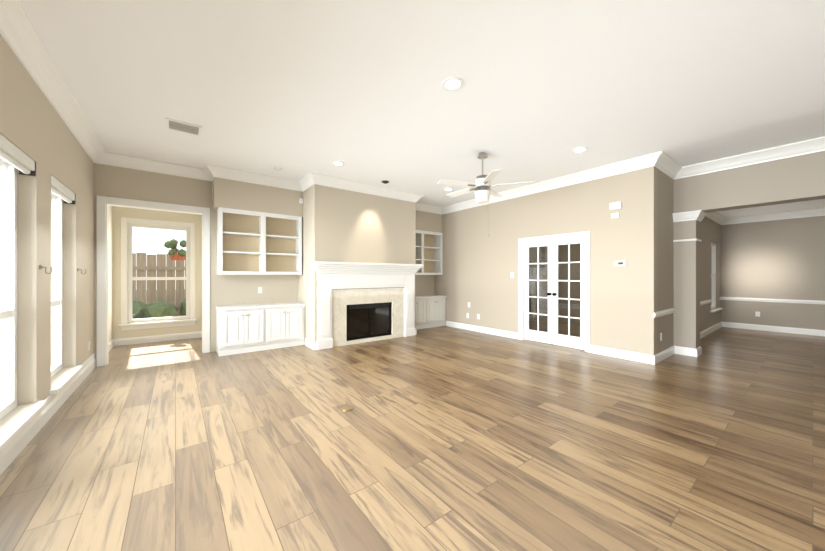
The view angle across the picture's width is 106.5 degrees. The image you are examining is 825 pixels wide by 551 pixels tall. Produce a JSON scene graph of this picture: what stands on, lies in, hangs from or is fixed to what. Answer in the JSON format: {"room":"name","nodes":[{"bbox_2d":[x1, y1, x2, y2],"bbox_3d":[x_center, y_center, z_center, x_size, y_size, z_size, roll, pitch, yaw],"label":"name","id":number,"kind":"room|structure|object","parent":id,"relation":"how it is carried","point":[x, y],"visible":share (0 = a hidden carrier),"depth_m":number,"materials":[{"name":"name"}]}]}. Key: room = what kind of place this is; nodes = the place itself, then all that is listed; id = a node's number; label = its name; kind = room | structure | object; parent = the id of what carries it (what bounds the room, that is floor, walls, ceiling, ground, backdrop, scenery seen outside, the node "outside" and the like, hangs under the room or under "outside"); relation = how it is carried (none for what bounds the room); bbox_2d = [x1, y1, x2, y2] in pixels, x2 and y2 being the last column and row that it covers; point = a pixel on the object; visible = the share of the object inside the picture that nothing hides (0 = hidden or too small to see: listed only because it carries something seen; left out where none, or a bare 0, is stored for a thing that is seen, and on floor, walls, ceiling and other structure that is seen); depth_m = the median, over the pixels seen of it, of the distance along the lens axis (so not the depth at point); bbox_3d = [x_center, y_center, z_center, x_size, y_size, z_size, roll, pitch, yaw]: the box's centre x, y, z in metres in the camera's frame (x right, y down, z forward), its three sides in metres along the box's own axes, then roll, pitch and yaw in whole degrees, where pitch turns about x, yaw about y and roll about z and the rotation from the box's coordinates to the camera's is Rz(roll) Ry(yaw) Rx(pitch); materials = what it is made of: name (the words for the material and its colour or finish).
{"room":"living room","nodes":[
{"label":"living room","id":0,"kind":"room"},
{"bbox_2d":[0,34,112,435],"bbox_3d":[-2.573,-0.225,1.673,0.202,3.050,10.190,0,0,-38],"label":"wall","id":1,"kind":"structure","parent":0,"point":[34,127],"depth_m":2.71,"materials":[{"name":"beige paint"}]},
{"bbox_2d":[0,157,16,418],"bbox_3d":[-2.970,0.055,2.131,0.070,2.006,0.896,0,0,-38],"label":"window","id":2,"kind":"structure","parent":1,"relation":"in","point":[8,287],"depth_m":2.44,"materials":[{"name":"white glass"}]},
{"bbox_2d":[0,134,35,175],"bbox_3d":[-2.900,-0.886,2.185,0.088,0.122,0.894,0,0,-38],"label":"window blind","id":3,"kind":"object","parent":1,"relation":"attached to","point":[17,158],"visible":1,"depth_m":2.30,"materials":[{"name":"white fabric"}]},
{"bbox_2d":[0,365,82,451],"bbox_3d":[-2.101,1.083,1.185,0.155,0.045,6.120,0,0,-38],"label":"sill","id":4,"kind":"structure","parent":1,"relation":"attached to","point":[13,431],"depth_m":2.38,"materials":[{"name":"white wood"}]},
{"bbox_2d":[39,265,52,273],"bbox_3d":[-3.157,-0.052,2.656,0.074,0.079,0.044,0,0,-38],"label":"hook","id":5,"kind":"object","parent":1,"relation":"attached to","point":[41,267],"visible":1,"depth_m":2.65,"materials":[{"name":"silver metal"}]},
{"bbox_2d":[0,353,95,474],"bbox_3d":[-2.021,1.235,1.133,0.018,0.130,8.200,0,0,-38],"label":"baseboard","id":6,"kind":"structure","parent":1,"relation":"attached to","point":[10,453],"depth_m":2.58,"materials":[{"name":"white wood"}]},
{"bbox_2d":[0,0,107,164],"bbox_3d":[-1.967,-1.675,1.155,0.130,0.150,8.230,0,0,-38],"label":"crown molding","id":7,"kind":"structure","parent":1,"relation":"attached to","point":[20,36],"depth_m":2.52,"materials":[{"name":"white wood"}]},
{"bbox_2d":[51,192,62,376],"bbox_3d":[-3.751,0.055,3.145,0.070,2.006,0.896,0,0,-38],"label":"window","id":8,"kind":"structure","parent":1,"relation":"in","point":[57,287],"depth_m":3.45,"materials":[{"name":"white"}]},
{"bbox_2d":[51,175,74,203],"bbox_3d":[-3.681,-0.886,3.199,0.088,0.122,0.894,0,0,-38],"label":"window blind","id":9,"kind":"object","parent":1,"relation":"attached to","point":[63,192],"visible":0.69,"depth_m":3.21,"materials":[{"name":"white plastic"}]},
{"bbox_2d":[109,339,115,350],"bbox_3d":[-5.058,1.235,5.079,0.018,0.130,1.460,0,0,-38],"label":"baseboard","id":10,"kind":"structure","parent":1,"relation":"attached to","point":[112,343],"depth_m":5.56,"materials":[{"name":"white wood"}]},
{"bbox_2d":[114,206,201,338],"bbox_3d":[-4.938,-0.225,6.090,1.380,3.050,0.003,0,0,-38],"label":"wall","id":11,"kind":"structure","parent":0,"point":[116,213],"depth_m":6.01,"materials":[{"name":"beige paint"}]},
{"bbox_2d":[118,319,196,330],"bbox_3d":[-4.949,0.963,6.038,1.180,0.124,0.066,0,0,-38],"label":"sill","id":12,"kind":"structure","parent":11,"relation":"attached to","point":[149,325],"depth_m":6.01,"materials":[{"name":"white wood"}]},
{"bbox_2d":[94,163,441,366],"bbox_3d":[-2.164,-0.225,6.732,6.620,3.050,2.670,0,0,-38],"label":"wall","id":13,"kind":"structure","parent":0,"point":[340,225],"depth_m":5.59,"materials":[{"name":"beige paint"}]},
{"bbox_2d":[97,195,209,366],"bbox_3d":[-4.015,0.080,4.866,1.350,2.440,0.194,0,0,-38],"label":"door frame","id":14,"kind":"structure","parent":13,"relation":"attached to","point":[104,203],"depth_m":4.55,"materials":[{"name":"white wood"}]},
{"bbox_2d":[121,217,194,323],"bbox_3d":[-4.981,-0.092,6.080,1.130,1.985,0.077,0,0,-38],"label":"window frame","id":15,"kind":"structure","parent":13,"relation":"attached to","point":[125,221],"depth_m":5.80,"materials":[{"name":"white wood"}]},
{"bbox_2d":[128,223,189,322],"bbox_3d":[-5.026,-0.050,6.138,0.956,1.896,0.070,0,0,-38],"label":"window","id":16,"kind":"structure","parent":13,"relation":"in","point":[156,278],"depth_m":6.11,"materials":[{"name":"white"}]},
{"bbox_2d":[116,331,201,345],"bbox_3d":[-4.946,1.235,6.075,1.350,0.130,0.018,0,0,-38],"label":"baseboard","id":17,"kind":"structure","parent":13,"relation":"attached to","point":[178,336],"depth_m":6.03,"materials":[{"name":"white wood"}]},
{"bbox_2d":[108,152,212,180],"bbox_3d":[-3.867,-1.675,4.804,1.270,0.150,0.130,0,0,-38],"label":"crown molding","id":18,"kind":"structure","parent":13,"relation":"attached to","point":[118,160],"depth_m":4.73,"materials":[{"name":"white wood"}]},
{"bbox_2d":[204,164,299,190],"bbox_3d":[-2.671,-1.675,5.357,1.560,0.150,0.150,0,0,-38],"label":"crown molding","id":19,"kind":"structure","parent":13,"relation":"attached to","point":[212,171],"depth_m":5.24,"materials":[{"name":"white wood"}]},
{"bbox_2d":[217,207,301,274],"bbox_3d":[-2.728,-0.567,5.563,1.348,1.102,0.309,0,0,-38],"label":"shelf unit","id":20,"kind":"object","parent":13,"relation":"attached to","point":[255,243],"visible":1,"depth_m":5.57,"materials":[{"name":"white wood"}]},
{"bbox_2d":[296,177,313,191],"bbox_3d":[-1.922,-1.675,5.556,0.130,0.150,0.450,0,0,-38],"label":"crown molding","id":21,"kind":"structure","parent":13,"relation":"attached to","point":[300,184],"depth_m":5.69,"materials":[{"name":"white wood"}]},
{"bbox_2d":[305,338,315,349],"bbox_3d":[-1.855,1.235,5.561,0.018,0.130,0.473,0,0,-38],"label":"baseboard","id":22,"kind":"structure","parent":13,"relation":"attached to","point":[308,343],"depth_m":5.50,"materials":[{"name":"white wood"}]},
{"bbox_2d":[304,172,423,203],"bbox_3d":[-0.783,-1.675,6.028,2.510,0.150,0.130,0,0,-38],"label":"crown molding","id":23,"kind":"structure","parent":13,"relation":"attached to","point":[311,178],"depth_m":5.84,"materials":[{"name":"white wood"}]},
{"bbox_2d":[416,230,442,274],"bbox_3d":[0.162,-0.567,7.787,1.342,1.102,0.309,0,0,-38],"label":"shelf unit","id":24,"kind":"object","parent":13,"relation":"attached to","point":[429,250],"visible":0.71,"depth_m":8.07,"materials":[{"name":"white wood"}]},
{"bbox_2d":[416,204,443,213],"bbox_3d":[0.224,-1.675,7.572,1.230,0.150,0.130,0,0,-38],"label":"crown molding","id":25,"kind":"structure","parent":13,"relation":"attached to","point":[420,207],"depth_m":7.73,"materials":[{"name":"white wood"}]},
{"bbox_2d":[0,320,824,550],"bbox_3d":[2.209,1.360,5.353,12.270,0.120,10.190,0,0,-38],"label":"floor","id":26,"kind":"structure","parent":0,"point":[443,438],"depth_m":2.27,"materials":[{"name":"brown wood"}]},
{"bbox_2d":[216,306,267,355],"bbox_3d":[-2.952,0.932,5.304,0.680,0.736,0.447,0,0,-38],"label":"base cabinet","id":27,"kind":"object","parent":26,"relation":"on","point":[240,329],"depth_m":5.14,"materials":[{"name":"white wood"}]},
{"bbox_2d":[268,302,304,349],"bbox_3d":[-2.413,0.932,5.718,0.680,0.736,0.447,0,0,-38],"label":"base cabinet","id":28,"kind":"object","parent":26,"relation":"on","point":[286,321],"depth_m":5.55,"materials":[{"name":"white wood"}]},
{"bbox_2d":[340,406,352,411],"bbox_3d":[-0.643,1.296,3.000,0.124,0.009,0.124,0,0,-38],"label":"electrical outlet","id":29,"kind":"object","parent":26,"relation":"in","point":[346,408],"visible":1,"depth_m":2.99,"materials":[{"name":"gold metal"}]},
{"bbox_2d":[311,261,423,349],"bbox_3d":[-0.760,0.530,5.989,2.360,1.540,0.215,0,0,-38],"label":"mantel","id":30,"kind":"object","parent":26,"relation":"on","point":[332,314],"visible":1,"depth_m":5.86,"materials":[{"name":"white painted wood"}]},
{"bbox_2d":[347,302,390,339],"bbox_3d":[-0.850,0.890,6.098,1.018,0.668,0.047,0,0,-38],"label":"doors","id":31,"kind":"structure","parent":30,"relation":"in","point":[368,320],"depth_m":6.09,"materials":[{"name":"black glass"}]},
{"bbox_2d":[416,299,427,329],"bbox_3d":[-0.069,0.932,7.522,0.675,0.736,0.447,0,0,-38],"label":"base cabinet","id":32,"kind":"object","parent":26,"relation":"on","point":[421,304],"depth_m":7.48,"materials":[{"name":"white wood"}]},
{"bbox_2d":[416,295,446,326],"bbox_3d":[0.467,0.932,7.934,0.676,0.736,0.447,0,0,-38],"label":"base cabinet","id":33,"kind":"object","parent":26,"relation":"on","point":[430,311],"depth_m":7.76,"materials":[{"name":"white wood"}]},
{"bbox_2d":[674,220,699,348],"bbox_3d":[4.569,0.135,5.131,0.300,2.330,0.280,0,0,-38],"label":"pilaster","id":34,"kind":"object","parent":26,"relation":"on","point":[687,293],"visible":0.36,"depth_m":5.03,"materials":[{"name":"beige paint"}]},
{"bbox_2d":[672,210,706,241],"bbox_3d":[4.592,-0.794,5.101,0.450,0.469,0.355,0,0,-38],"label":"trim","id":35,"kind":"structure","parent":34,"relation":"attached to","point":[699,215],"depth_m":5.00,"materials":[{"name":"white wood"}]},
{"bbox_2d":[692,346,701,356],"bbox_3d":[4.660,1.235,5.013,0.336,0.130,0.018,0,0,-38],"label":"baseboard","id":36,"kind":"structure","parent":26,"relation":"on","point":[696,352],"depth_m":4.95,"materials":[{"name":"white wood"}]},
{"bbox_2d":[19,0,824,217],"bbox_3d":[2.209,-1.660,5.353,12.270,0.480,10.190,0,0,-38],"label":"ceiling","id":37,"kind":"structure","parent":0,"point":[297,90],"depth_m":2.79,"materials":[{"name":"white paint"}]},
{"bbox_2d":[165,117,201,136],"bbox_3d":[-2.693,-1.744,3.631,0.340,0.012,0.300,0,0,-38],"label":"ceiling vent","id":38,"kind":"object","parent":37,"relation":"in","point":[181,126],"visible":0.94,"depth_m":3.63,"materials":[{"name":"white metal"}]},
{"bbox_2d":[332,161,343,165],"bbox_3d":[-1.159,-1.744,4.786,0.190,0.012,0.190,0,0,-38],"label":"recessed light","id":39,"kind":"object","parent":37,"relation":"in","point":[338,163],"visible":0.98,"depth_m":4.78,"materials":[{"name":"white"}]},
{"bbox_2d":[442,77,462,90],"bbox_3d":[0.365,-1.744,2.805,0.190,0.012,0.190,0,0,-38],"label":"recessed light","id":40,"kind":"object","parent":37,"relation":"in","point":[452,83],"visible":0.98,"depth_m":2.80,"materials":[{"name":"white"}]},
{"bbox_2d":[437,152,533,235],"bbox_3d":[0.973,-1.159,4.441,1.331,1.182,1.267,0,0,-38],"label":"ceiling fan","id":41,"kind":"object","parent":37,"relation":"hanging from","point":[482,185],"visible":1,"depth_m":4.33,"materials":[{"name":"silver metal"}]},
{"bbox_2d":[572,147,587,152],"bbox_3d":[2.325,-1.744,4.275,0.190,0.012,0.190,0,0,-38],"label":"recessed light","id":42,"kind":"object","parent":37,"relation":"in","point":[579,149],"visible":1,"depth_m":4.26,"materials":[{"name":"white"}]},
{"bbox_2d":[530,247,532,319],"bbox_3d":[2.445,-0.225,8.285,2.580,3.050,0.150,0,0,-38],"label":"wall","id":43,"kind":"structure","parent":0,"point":[531,252],"depth_m":8.98,"materials":[{"name":"brown paint"}]},
{"bbox_2d":[435,166,656,354],"bbox_3d":[2.064,-0.225,6.541,0.150,3.050,5.010,0,0,-38],"label":"wall","id":44,"kind":"structure","parent":0,"point":[480,265],"depth_m":5.30,"materials":[{"name":"beige paint"}]},
{"bbox_2d":[446,321,517,338],"bbox_3d":[1.514,1.235,7.118,0.018,0.130,2.115,0,0,-38],"label":"baseboard","id":45,"kind":"structure","parent":44,"relation":"attached to","point":[498,332],"depth_m":6.96,"materials":[{"name":"white wood"}]},
{"bbox_2d":[524,240,552,343],"bbox_3d":[2.462,0.317,6.024,0.189,1.950,0.592,0,0,-38],"label":"french door","id":46,"kind":"structure","parent":44,"relation":"in","point":[537,335],"depth_m":6.01,"materials":[{"name":"white"}]},
{"bbox_2d":[518,231,589,352],"bbox_3d":[2.644,0.275,5.788,0.190,2.050,1.370,0,0,-38],"label":"door frame","id":47,"kind":"structure","parent":44,"relation":"attached to","point":[586,235],"depth_m":5.66,"materials":[{"name":"white wood"}]},
{"bbox_2d":[444,151,667,213],"bbox_3d":[2.146,-1.675,6.206,0.130,0.150,4.640,0,0,-38],"label":"crown molding","id":48,"kind":"structure","parent":44,"relation":"attached to","point":[654,159],"depth_m":5.30,"materials":[{"name":"white wood"}]},
{"bbox_2d":[552,237,584,349],"bbox_3d":[2.825,0.317,5.552,0.189,1.950,0.592,0,0,-38],"label":"french door","id":49,"kind":"structure","parent":44,"relation":"in","point":[571,341],"depth_m":5.54,"materials":[{"name":"white wood"}]},
{"bbox_2d":[609,201,620,218],"bbox_3d":[3.220,-1.035,4.888,0.034,0.250,0.160,0,0,-38],"label":"fire alarm","id":50,"kind":"object","parent":44,"relation":"attached to","point":[614,205],"visible":0.96,"depth_m":4.88,"materials":[{"name":"white plastic"}]},
{"bbox_2d":[614,261,626,265],"bbox_3d":[3.261,-0.190,4.837,0.030,0.080,0.170,0,0,-38],"label":"thermostat","id":51,"kind":"object","parent":44,"relation":"attached to","point":[620,263],"visible":0.96,"depth_m":4.82,"materials":[{"name":"white plastic"}]},
{"bbox_2d":[590,345,651,363],"bbox_3d":[3.260,1.235,4.849,0.018,0.130,0.870,0,0,-38],"label":"baseboard","id":52,"kind":"structure","parent":44,"relation":"attached to","point":[639,357],"depth_m":4.81,"materials":[{"name":"white wood"}]},
{"bbox_2d":[533,244,579,325],"bbox_3d":[4.588,-0.225,7.770,0.150,3.050,3.580,0,0,-38],"label":"wall","id":53,"kind":"structure","parent":0,"point":[575,290],"depth_m":8.33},
{"bbox_2d":[657,169,720,353],"bbox_3d":[5.765,-0.225,6.323,5.450,3.050,0.150,0,0,-38],"label":"wall","id":54,"kind":"structure","parent":0,"point":[710,230],"depth_m":5.04,"materials":[{"name":"beige paint"}]},
{"bbox_2d":[652,345,675,364],"bbox_3d":[3.947,1.235,4.818,1.068,0.130,0.018,0,0,-38],"label":"baseboard","id":55,"kind":"structure","parent":54,"relation":"attached to","point":[657,358],"depth_m":4.75,"materials":[{"name":"white wood"}]},
{"bbox_2d":[653,308,675,317],"bbox_3d":[3.946,0.580,4.808,1.082,0.080,0.032,0,0,-38],"label":"trim","id":56,"kind":"structure","parent":54,"relation":"attached to","point":[664,312],"depth_m":4.75,"materials":[{"name":"white wood"}]},
{"bbox_2d":[657,156,683,179],"bbox_3d":[3.937,-1.675,4.739,0.900,0.150,0.130,0,0,-38],"label":"crown molding","id":57,"kind":"structure","parent":54,"relation":"attached to","point":[672,169],"depth_m":4.86,"materials":[{"name":"white wood"}]},
{"bbox_2d":[676,322,723,352],"bbox_3d":[6.233,1.235,6.576,4.100,0.130,0.018,0,0,-38],"label":"baseboard","id":58,"kind":"structure","parent":54,"relation":"attached to","point":[679,349],"depth_m":6.66,"materials":[{"name":"white wood"}]},
{"bbox_2d":[700,299,711,305],"bbox_3d":[5.694,0.580,6.153,2.730,0.080,0.032,0,0,-38],"label":"trim","id":59,"kind":"structure","parent":54,"relation":"attached to","point":[706,301],"depth_m":6.61,"materials":[{"name":"white wood"}]},
{"bbox_2d":[711,242,715,308],"bbox_3d":[7.163,0.000,7.417,0.996,1.596,0.070,0,0,-38],"label":"window","id":60,"kind":"structure","parent":54,"relation":"in","point":[713,268],"depth_m":7.67,"materials":[{"name":"white wood"}]},
{"bbox_2d":[705,212,726,224],"bbox_3d":[6.261,-1.350,6.540,4.100,0.140,0.110,0,0,-38],"label":"crown molding","id":61,"kind":"structure","parent":54,"relation":"attached to","point":[716,217],"depth_m":7.21,"materials":[{"name":"white wood"}]},
{"bbox_2d":[710,308,722,312],"bbox_3d":[7.236,0.820,7.322,1.120,0.040,0.060,0,0,-38],"label":"sill","id":62,"kind":"structure","parent":54,"relation":"attached to","point":[715,310],"depth_m":7.21,"materials":[{"name":"white wood"}]},
{"bbox_2d":[674,151,824,212],"bbox_3d":[5.526,-1.390,3.887,0.300,0.720,3.420,0,0,-38],"label":"header","id":63,"kind":"object","parent":54,"relation":"attached to","point":[800,178],"visible":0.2,"depth_m":4.43,"materials":[{"name":"beige paint"}]},
{"bbox_2d":[680,136,824,177],"bbox_3d":[5.310,-1.675,3.815,0.130,0.150,3.270,0,0,-38],"label":"crown molding","id":64,"kind":"structure","parent":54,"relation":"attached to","point":[815,145],"depth_m":4.35,"materials":[{"name":"white wood"}]},
{"bbox_2d":[721,216,824,329],"bbox_3d":[8.969,-0.225,6.504,0.150,3.050,3.770,0,0,-38],"label":"wall","id":65,"kind":"structure","parent":0,"point":[779,259],"depth_m":7.12,"materials":[{"name":"beige paint"}]},
{"bbox_2d":[720,297,824,304],"bbox_3d":[8.864,0.580,6.492,0.032,0.080,3.360,0,0,-38],"label":"trim","id":66,"kind":"structure","parent":65,"relation":"attached to","point":[721,298],"depth_m":7.12,"materials":[{"name":"white wood"}]},
{"bbox_2d":[724,322,824,335],"bbox_3d":[8.888,1.235,6.473,0.018,0.130,3.360,0,0,-38],"label":"baseboard","id":67,"kind":"structure","parent":65,"relation":"attached to","point":[815,332],"depth_m":7.10,"materials":[{"name":"white wood"}]},
{"bbox_2d":[727,208,824,224],"bbox_3d":[8.851,-1.350,6.445,0.110,0.140,3.180,0,0,-38],"label":"crown molding","id":68,"kind":"structure","parent":65,"relation":"attached to","point":[816,212],"depth_m":7.06,"materials":[{"name":"white wood"}]},
{"label":"outside","id":69,"kind":"structure","parent":0,"visible":0},
{"bbox_2d":[146,289,184,304],"bbox_3d":[0.913,1.462,7.012,70.000,0.075,70.000,0,0,-38],"label":"ground","id":70,"kind":"structure","parent":69,"point":[156,296],"depth_m":21.42,"materials":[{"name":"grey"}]},
{"bbox_2d":[132,253,185,315],"bbox_3d":[-6.458,0.415,8.393,12.000,2.010,0.060,0,0,-38],"label":"fence","id":71,"kind":"object","parent":70,"relation":"on","point":[162,272],"depth_m":8.18,"materials":[{"name":"brown wood"}]},
{"bbox_2d":[132,299,185,318],"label":"plant","id":72,"kind":"object","parent":70,"relation":"on","point":[162,307],"depth_m":7.18,"materials":[{"name":"green plant"}]},
{"bbox_2d":[164,239,185,259],"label":"plant","id":73,"kind":"object","parent":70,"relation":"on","point":[172,253],"depth_m":7.26,"materials":[{"name":"green plant"}]}
]}

